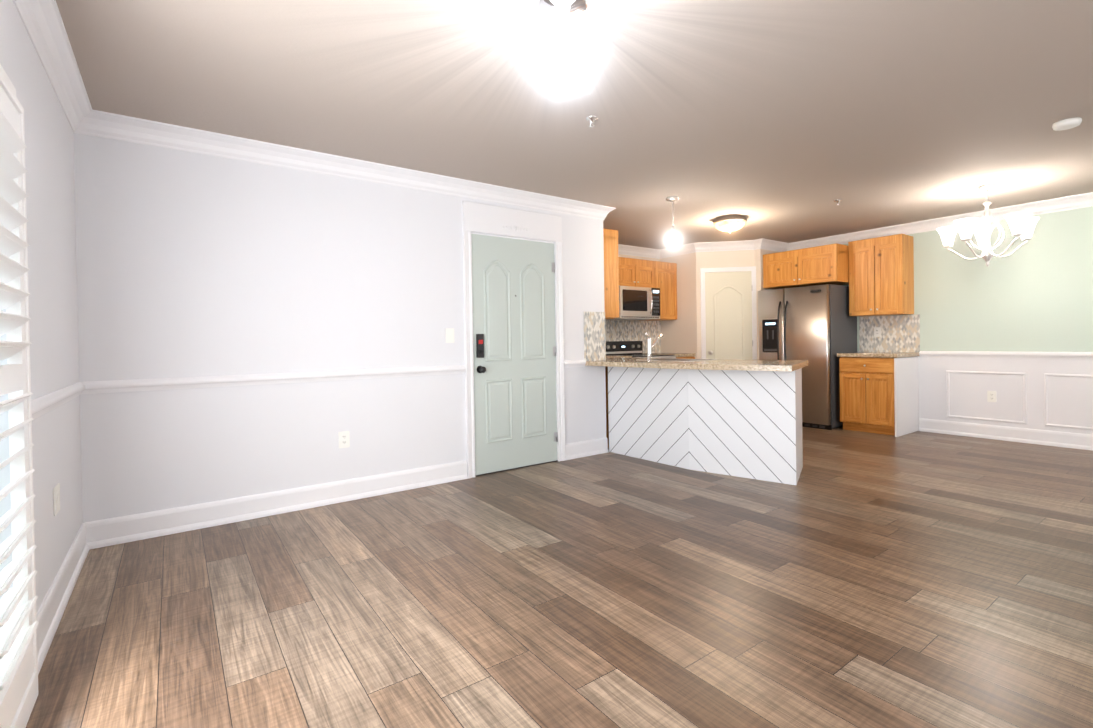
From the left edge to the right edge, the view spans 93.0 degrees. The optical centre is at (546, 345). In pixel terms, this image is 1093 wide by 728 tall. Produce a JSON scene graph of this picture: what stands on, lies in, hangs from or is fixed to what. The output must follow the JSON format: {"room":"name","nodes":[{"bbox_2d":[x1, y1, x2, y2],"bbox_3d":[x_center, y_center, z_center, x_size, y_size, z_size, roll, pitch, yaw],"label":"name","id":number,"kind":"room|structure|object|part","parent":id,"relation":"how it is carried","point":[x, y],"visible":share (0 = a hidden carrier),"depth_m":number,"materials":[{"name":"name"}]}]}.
{"room":"empty living room","nodes":[
{"label":"empty living room","id":0,"kind":"room"},
{"bbox_2d":[0,0,82,612],"bbox_3d":[-0.801,-0.085,0.282,0.120,2.440,6.580,-1,1,-36],"label":"wall","id":1,"kind":"structure","parent":0,"point":[52,267],"depth_m":2.19,"materials":[{"name":"white paint"}]},
{"bbox_2d":[0,64,37,727],"bbox_3d":[-1.165,0.141,0.852,0.150,1.990,2.110,-1,1,-36],"label":"window","id":2,"kind":"structure","parent":1,"relation":"in","point":[24,710],"depth_m":1.66,"materials":[{"name":"white wood"}]},
{"bbox_2d":[0,85,38,727],"bbox_3d":[-1.535,0.156,1.457,0.075,1.780,0.468,-1,1,-36],"label":"shutter panel","id":3,"kind":"object","parent":2,"relation":"attached to","point":[18,626],"visible":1,"depth_m":1.53,"materials":[{"name":"white wood"}]},
{"bbox_2d":[12,0,99,136],"bbox_3d":[-0.761,-1.248,0.370,0.090,0.118,6.250,-1,1,-36],"label":"crown molding","id":4,"kind":"structure","parent":1,"relation":"attached to","point":[46,32],"depth_m":2.26,"materials":[{"name":"white wood"}]},
{"bbox_2d":[53,483,59,515],"bbox_3d":[-2.131,0.668,2.256,0.008,0.118,0.118,-1,1,-36],"label":"outlet","id":5,"kind":"object","parent":1,"relation":"attached to","point":[56,498],"visible":0.98,"depth_m":2.23,"materials":[{"name":"white plastic"}]},
{"bbox_2d":[37,522,92,673],"bbox_3d":[-2.140,1.063,2.298,0.028,0.148,1.420,-1,1,-36],"label":"baseboard","id":6,"kind":"structure","parent":1,"relation":"attached to","point":[50,613],"depth_m":2.23,"materials":[{"name":"white wood"}]},
{"bbox_2d":[73,133,605,522],"bbox_3d":[-1.047,-0.116,4.089,3.940,2.440,0.120,-1,1,-36],"label":"wall","id":7,"kind":"structure","parent":0,"point":[190,264],"depth_m":3.43,"materials":[{"name":"white paint"}]},
{"bbox_2d":[91,460,467,548],"bbox_3d":[-1.621,1.043,3.582,2.375,0.148,0.028,-1,1,-36],"label":"baseboard","id":8,"kind":"structure","parent":7,"relation":"attached to","point":[125,530],"depth_m":3.40,"materials":[{"name":"white wood"}]},
{"bbox_2d":[338,431,349,447],"bbox_3d":[-1.451,0.674,3.716,0.075,0.118,0.010,-1,1,-36],"label":"outlet","id":9,"kind":"object","parent":7,"relation":"attached to","point":[344,438],"visible":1,"depth_m":3.71,"materials":[{"name":"white plastic"}]},
{"bbox_2d":[96,110,615,219],"bbox_3d":[-0.931,-1.279,4.046,3.940,0.118,0.090,-1,1,-36],"label":"crown molding","id":10,"kind":"structure","parent":7,"relation":"attached to","point":[108,125],"depth_m":3.58,"materials":[{"name":"white wood"}]},
{"bbox_2d":[445,328,453,342],"bbox_3d":[-0.779,-0.081,4.197,0.075,0.118,0.018,-1,1,-36],"label":"light switch","id":11,"kind":"object","parent":7,"relation":"attached to","point":[449,332],"visible":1,"depth_m":4.20,"materials":[{"name":"white plastic"}]},
{"bbox_2d":[462,201,565,478],"bbox_3d":[-0.277,-0.057,4.596,1.024,2.288,0.101,-1,1,-36],"label":"door frame","id":12,"kind":"structure","parent":7,"relation":"attached to","point":[484,219],"depth_m":4.49,"materials":[{"name":"white wood"}]},
{"bbox_2d":[471,234,557,474],"bbox_3d":[-0.257,0.068,4.572,0.870,2.023,0.121,-1,1,-36],"label":"front door","id":13,"kind":"structure","parent":7,"relation":"in","point":[513,294],"depth_m":4.57,"materials":[{"name":"grey paint"}]},
{"bbox_3d":[-0.230,0.069,4.565,0.833,1.670,0.077,-1,1,-36],"label":"front door handle","id":14,"kind":"part","parent":13,"relation":"part of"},
{"bbox_2d":[565,437,607,459],"bbox_3d":[0.394,0.998,5.037,0.535,0.148,0.028,-1,1,-36],"label":"baseboard","id":15,"kind":"structure","parent":7,"relation":"attached to","point":[586,448],"depth_m":5.03,"materials":[{"name":"white wood"}]},
{"bbox_2d":[584,311,607,360],"bbox_3d":[0.477,-0.093,5.109,0.274,0.483,0.010,-1,1,-36],"label":"tile backsplash","id":16,"kind":"structure","parent":7,"relation":"attached to","point":[595,324],"depth_m":5.11,"materials":[{"name":"beige tile"}]},
{"bbox_2d":[26,426,1092,727],"bbox_3d":[1.906,1.097,3.105,8.330,0.060,8.550,-1,1,-36],"label":"floor","id":17,"kind":"structure","parent":0,"point":[906,580],"depth_m":2.21,"materials":[{"name":"brown wood"}]},
{"bbox_2d":[605,366,608,447],"bbox_3d":[0.614,0.625,5.769,0.672,0.875,0.620,-1,1,-36],"label":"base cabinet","id":18,"kind":"object","parent":17,"relation":"on","point":[607,420],"visible":0.06,"depth_m":5.40,"materials":[{"name":"brown wood"}]},
{"bbox_2d":[606,341,675,357],"bbox_3d":[1.245,0.489,6.937,0.762,1.105,0.736,-1,1,-36],"label":"range","id":19,"kind":"object","parent":17,"relation":"on","point":[633,349],"visible":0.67,"depth_m":7.13,"materials":[{"name":"grey metal"}]},
{"bbox_2d":[676,356,694,358],"bbox_3d":[1.724,0.593,7.334,0.445,0.875,0.662,-1,1,-36],"label":"base cabinet","id":20,"kind":"object","parent":17,"relation":"on","point":[689,357],"visible":0.04,"depth_m":7.13,"materials":[{"name":"brown wood"}]},
{"bbox_2d":[643,353,695,356],"bbox_3d":[1.705,0.129,7.346,0.455,0.042,0.638,-1,1,-36],"label":"countertop","id":21,"kind":"structure","parent":20,"relation":"on","point":[676,354],"depth_m":7.14,"materials":[{"name":"beige stone"}]},
{"bbox_2d":[608,366,802,484],"bbox_3d":[1.449,0.619,4.753,0.737,0.880,1.808,-1,1,-43],"label":"base cabinet","id":22,"kind":"object","parent":17,"relation":"on","point":[742,423],"visible":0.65,"depth_m":4.34,"materials":[{"name":"white wood"}]},
{"bbox_2d":[585,355,807,371],"bbox_3d":[0.937,0.160,5.144,1.050,0.046,3.309,-1,1,-36],"label":"countertop","id":23,"kind":"structure","parent":22,"relation":"on","point":[710,364],"depth_m":4.33,"materials":[{"name":"beige stone"}]},
{"bbox_2d":[645,332,662,360],"bbox_3d":[1.012,0.008,4.873,0.237,0.267,0.063,-1,1,-36],"label":"kitchen faucet","id":24,"kind":"object","parent":23,"relation":"on","point":[650,347],"visible":1,"depth_m":4.83,"materials":[{"name":"silver metal"}]},
{"bbox_2d":[758,284,856,429],"bbox_3d":[3.363,0.135,6.747,0.839,1.750,0.915,-1,1,-36],"label":"refrigerator","id":25,"kind":"object","parent":17,"relation":"on","point":[815,326],"visible":0.73,"depth_m":6.38,"materials":[{"name":"grey metal"}]},
{"bbox_2d":[839,356,918,436],"bbox_3d":[3.930,0.570,6.144,0.662,0.875,0.605,-1,1,-36],"label":"base cabinet","id":26,"kind":"object","parent":17,"relation":"on","point":[879,395],"visible":1,"depth_m":5.94,"materials":[{"name":"brown wood"}]},
{"bbox_2d":[837,352,919,357],"bbox_3d":[3.927,0.106,6.146,0.634,0.042,0.640,-1,1,-36],"label":"countertop","id":27,"kind":"structure","parent":26,"relation":"on","point":[884,354],"depth_m":5.96,"materials":[{"name":"stone"}]},
{"bbox_2d":[56,0,1092,248],"bbox_3d":[1.866,-1.413,3.082,8.330,0.080,8.550,-1,1,-36],"label":"ceiling","id":28,"kind":"structure","parent":0,"point":[784,120],"depth_m":2.79,"materials":[{"name":"white paint"}]},
{"bbox_2d":[521,0,608,99],"bbox_3d":[0.059,-1.157,2.020,0.336,0.356,0.378,-1,1,-36],"label":"crystal ceiling light","id":29,"kind":"object","parent":28,"relation":"attached to","point":[570,47],"visible":1,"depth_m":1.98,"materials":[{"name":"white glass"}]},
{"bbox_2d":[586,116,597,126],"bbox_3d":[0.268,-1.324,3.068,0.074,0.047,0.073,-1,1,-36],"label":"sprinkler","id":30,"kind":"object","parent":28,"relation":"attached to","point":[591,119],"visible":1,"depth_m":3.06,"materials":[{"name":"silver metal"}]},
{"bbox_2d":[666,196,679,246],"bbox_3d":[1.179,-1.151,4.836,0.124,0.455,0.124,-1,1,-36],"label":"light","id":31,"kind":"object","parent":28,"relation":"hanging from","point":[673,239],"visible":1,"depth_m":4.80,"materials":[{"name":"white glass"}]},
{"bbox_2d":[713,215,746,232],"bbox_3d":[2.020,-1.323,5.715,0.356,0.152,0.356,-1,1,-36],"label":"dome ceiling light","id":32,"kind":"object","parent":28,"relation":"attached to","point":[729,223],"visible":1,"depth_m":5.60,"materials":[{"name":"white glass"}]},
{"bbox_2d":[937,184,1038,266],"bbox_3d":[3.898,-1.059,4.621,0.711,0.720,0.691,-1,1,-36],"label":"dining chandelier","id":33,"kind":"object","parent":28,"relation":"hanging from","point":[1022,224],"visible":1,"depth_m":4.55,"materials":[{"name":"white"}]},
{"bbox_2d":[1052,117,1081,130],"bbox_3d":[3.245,-1.377,3.232,0.134,0.038,0.134,-1,1,-36],"label":"smoke detector","id":34,"kind":"object","parent":28,"relation":"attached to","point":[1067,124],"visible":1,"depth_m":3.20,"materials":[{"name":"white plastic"}]},
{"bbox_2d":[618,254,658,320],"bbox_3d":[1.227,-0.183,7.472,3.710,2.440,0.120,-1,1,-36],"label":"wall","id":35,"kind":"structure","parent":0,"point":[637,257],"depth_m":7.46,"materials":[{"name":"beige paint"}]},
{"bbox_2d":[608,320,660,352],"bbox_3d":[0.734,-0.111,7.034,2.393,0.474,0.010,-1,1,-36],"label":"tile backsplash","id":36,"kind":"structure","parent":35,"relation":"attached to","point":[618,330],"depth_m":7.43,"materials":[{"name":"beige tile"}]},
{"bbox_2d":[618,257,654,287],"bbox_3d":[1.105,-0.979,7.087,0.770,0.382,0.361,-1,1,-36],"label":"upper cabinet","id":37,"kind":"object","parent":35,"relation":"attached to","point":[633,272],"visible":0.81,"depth_m":6.98,"materials":[{"name":"brown wood"}]},
{"bbox_2d":[605,286,659,319],"bbox_3d":[1.146,-0.572,7.042,0.762,0.424,0.473,-1,1,-36],"label":"microwave","id":38,"kind":"object","parent":37,"relation":"attached to","point":[639,303],"visible":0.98,"depth_m":6.88,"materials":[{"name":"silver metal"}]},
{"bbox_2d":[618,244,659,258],"bbox_3d":[0.738,-1.332,6.991,2.395,0.118,0.090,-1,1,-36],"label":"crown molding","id":39,"kind":"structure","parent":35,"relation":"attached to","point":[622,249],"depth_m":7.42,"materials":[{"name":"white wood"}]},
{"bbox_2d":[645,261,676,320],"bbox_3d":[1.607,-0.775,7.449,0.460,0.812,0.361,-1,1,-36],"label":"upper cabinet","id":40,"kind":"object","parent":35,"relation":"attached to","point":[666,278],"visible":0.38,"depth_m":7.35,"materials":[{"name":"brown wood"}]},
{"bbox_2d":[659,249,777,359],"bbox_3d":[2.565,-0.205,7.562,1.195,2.440,1.300,-1,1,-36],"label":"wall","id":41,"kind":"structure","parent":0,"point":[681,333],"depth_m":7.25,"materials":[{"name":"beige paint"}]},
{"bbox_2d":[660,240,751,258],"bbox_3d":[2.220,-1.358,7.286,0.535,0.118,1.147,-1,1,-36],"label":"crown molding","id":42,"kind":"structure","parent":41,"relation":"attached to","point":[746,244],"depth_m":7.13,"materials":[{"name":"white wood"}]},
{"bbox_2d":[700,266,756,359],"bbox_3d":[2.505,-0.027,7.122,0.730,2.095,0.026,-1,1,9],"label":"door frame","id":43,"kind":"structure","parent":41,"relation":"attached to","point":[752,269],"depth_m":7.10,"materials":[{"name":"white wood"}]},
{"bbox_2d":[705,271,751,359],"bbox_3d":[2.505,0.001,7.120,0.610,2.022,0.027,-1,1,9],"label":"pantry door","id":44,"kind":"structure","parent":41,"relation":"in","point":[728,304],"depth_m":7.11,"materials":[{"name":"beige wood"}]},
{"bbox_2d":[752,240,759,249],"bbox_3d":[2.822,-1.365,7.004,0.090,0.118,0.090,-1,1,-36],"label":"crown molding","id":45,"kind":"structure","parent":41,"relation":"attached to","point":[753,241],"depth_m":7.03,"materials":[{"name":"white wood"}]},
{"bbox_2d":[756,238,787,251],"bbox_3d":[3.102,-1.370,7.095,0.650,0.118,0.090,-1,1,-36],"label":"crown molding","id":46,"kind":"structure","parent":41,"relation":"attached to","point":[766,244],"depth_m":7.08,"materials":[{"name":"white wood"}]},
{"bbox_2d":[841,206,1092,434],"bbox_3d":[5.021,-0.222,5.284,0.120,2.440,7.870,-1,1,-36],"label":"wall","id":47,"kind":"structure","parent":0,"point":[1034,293],"depth_m":5.42,"materials":[{"name":"green paint"}]},
{"bbox_2d":[763,243,848,288],"bbox_3d":[3.443,-1.008,6.785,0.651,0.452,0.960,-1,1,-36],"label":"upper cabinet","id":48,"kind":"object","parent":47,"relation":"attached to","point":[820,265],"visible":0.96,"depth_m":6.53,"materials":[{"name":"brown wood"}]},
{"bbox_2d":[848,234,913,316],"bbox_3d":[4.017,-0.825,6.244,0.361,0.915,0.580,-1,1,-36],"label":"upper cabinet","id":49,"kind":"object","parent":47,"relation":"attached to","point":[881,276],"visible":1,"depth_m":6.11,"materials":[{"name":"brown wood"}]},
{"bbox_2d":[859,314,919,351],"bbox_3d":[4.181,-0.145,6.339,0.009,0.446,0.655,-1,1,-36],"label":"tile backsplash","id":50,"kind":"structure","parent":47,"relation":"attached to","point":[900,333],"depth_m":6.31,"materials":[{"name":"beige tile"}]},
{"bbox_2d":[874,327,880,336],"bbox_3d":[4.103,-0.169,6.428,0.010,0.118,0.075,-1,1,-36],"label":"outlet","id":51,"kind":"object","parent":50,"relation":"attached to","point":[877,331],"visible":1,"depth_m":6.42,"materials":[{"name":"white plastic"}]},
{"bbox_2d":[788,192,1092,250],"bbox_3d":[5.237,-1.382,4.770,0.090,0.118,6.360,-1,1,-36],"label":"crown molding","id":52,"kind":"structure","parent":47,"relation":"attached to","point":[1084,200],"depth_m":5.80,"materials":[{"name":"white wood"}]},
{"bbox_2d":[987,391,995,401],"bbox_3d":[4.767,0.544,5.549,0.010,0.118,0.075,-1,1,-36],"label":"outlet","id":53,"kind":"object","parent":47,"relation":"attached to","point":[991,396],"visible":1,"depth_m":5.55,"materials":[{"name":"white plastic"}]},
{"bbox_2d":[919,418,1092,450],"bbox_3d":[5.786,0.921,4.135,0.028,0.148,4.815,-1,1,-36],"label":"baseboard","id":54,"kind":"structure","parent":47,"relation":"attached to","point":[1014,434],"depth_m":5.42,"materials":[{"name":"white wood"}]},
{"bbox_2d":[946,370,1092,429],"bbox_3d":[5.680,0.542,4.284,0.012,0.530,3.920,-1,1,-36],"label":"trim","id":55,"kind":"structure","parent":47,"relation":"attached to","point":[1024,421],"depth_m":5.33,"materials":[{"name":"white wood"}]},
{"bbox_3d":[0.053,-0.149,5.828,0.120,2.440,1.410,-1,1,-36],"label":"wall","id":56,"kind":"structure","parent":0,"visible":0},
{"bbox_2d":[603,228,618,317],"bbox_3d":[0.374,-0.755,5.777,0.361,0.922,0.930,-1,1,-36],"label":"upper cabinet","id":57,"kind":"object","parent":56,"relation":"attached to","point":[611,281],"visible":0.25,"depth_m":5.42,"materials":[{"name":"brown wood"}]},
{"bbox_3d":[4.190,-0.160,-0.097,7.530,2.440,0.120,-1,1,-36],"label":"wall","id":58,"kind":"structure","parent":0,"visible":0},
{"bbox_2d":[31,381,90,418],"bbox_3d":[-2.154,0.235,2.290,0.026,0.070,1.420,-1,1,-36],"label":"trim","id":59,"kind":"structure","parent":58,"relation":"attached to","point":[43,404],"depth_m":2.24,"materials":[{"name":"white wood"}]},
{"bbox_2d":[91,365,465,393],"bbox_3d":[-1.634,0.215,3.575,2.375,0.070,0.026,-1,1,-36],"label":"trim","id":60,"kind":"structure","parent":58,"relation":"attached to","point":[112,386],"depth_m":3.40,"materials":[{"name":"white wood"}]},
{"bbox_2d":[564,360,585,367],"bbox_3d":[0.269,0.172,4.949,0.260,0.070,0.026,-1,1,-36],"label":"trim","id":61,"kind":"structure","parent":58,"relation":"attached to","point":[567,363],"depth_m":4.94,"materials":[{"name":"white wood"}]},
{"bbox_2d":[919,351,1092,358],"bbox_3d":[5.777,0.094,4.123,0.026,0.070,4.805,-1,1,-36],"label":"trim","id":62,"kind":"structure","parent":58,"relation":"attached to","point":[957,354],"depth_m":5.43,"materials":[{"name":"white wood"}]}
]}

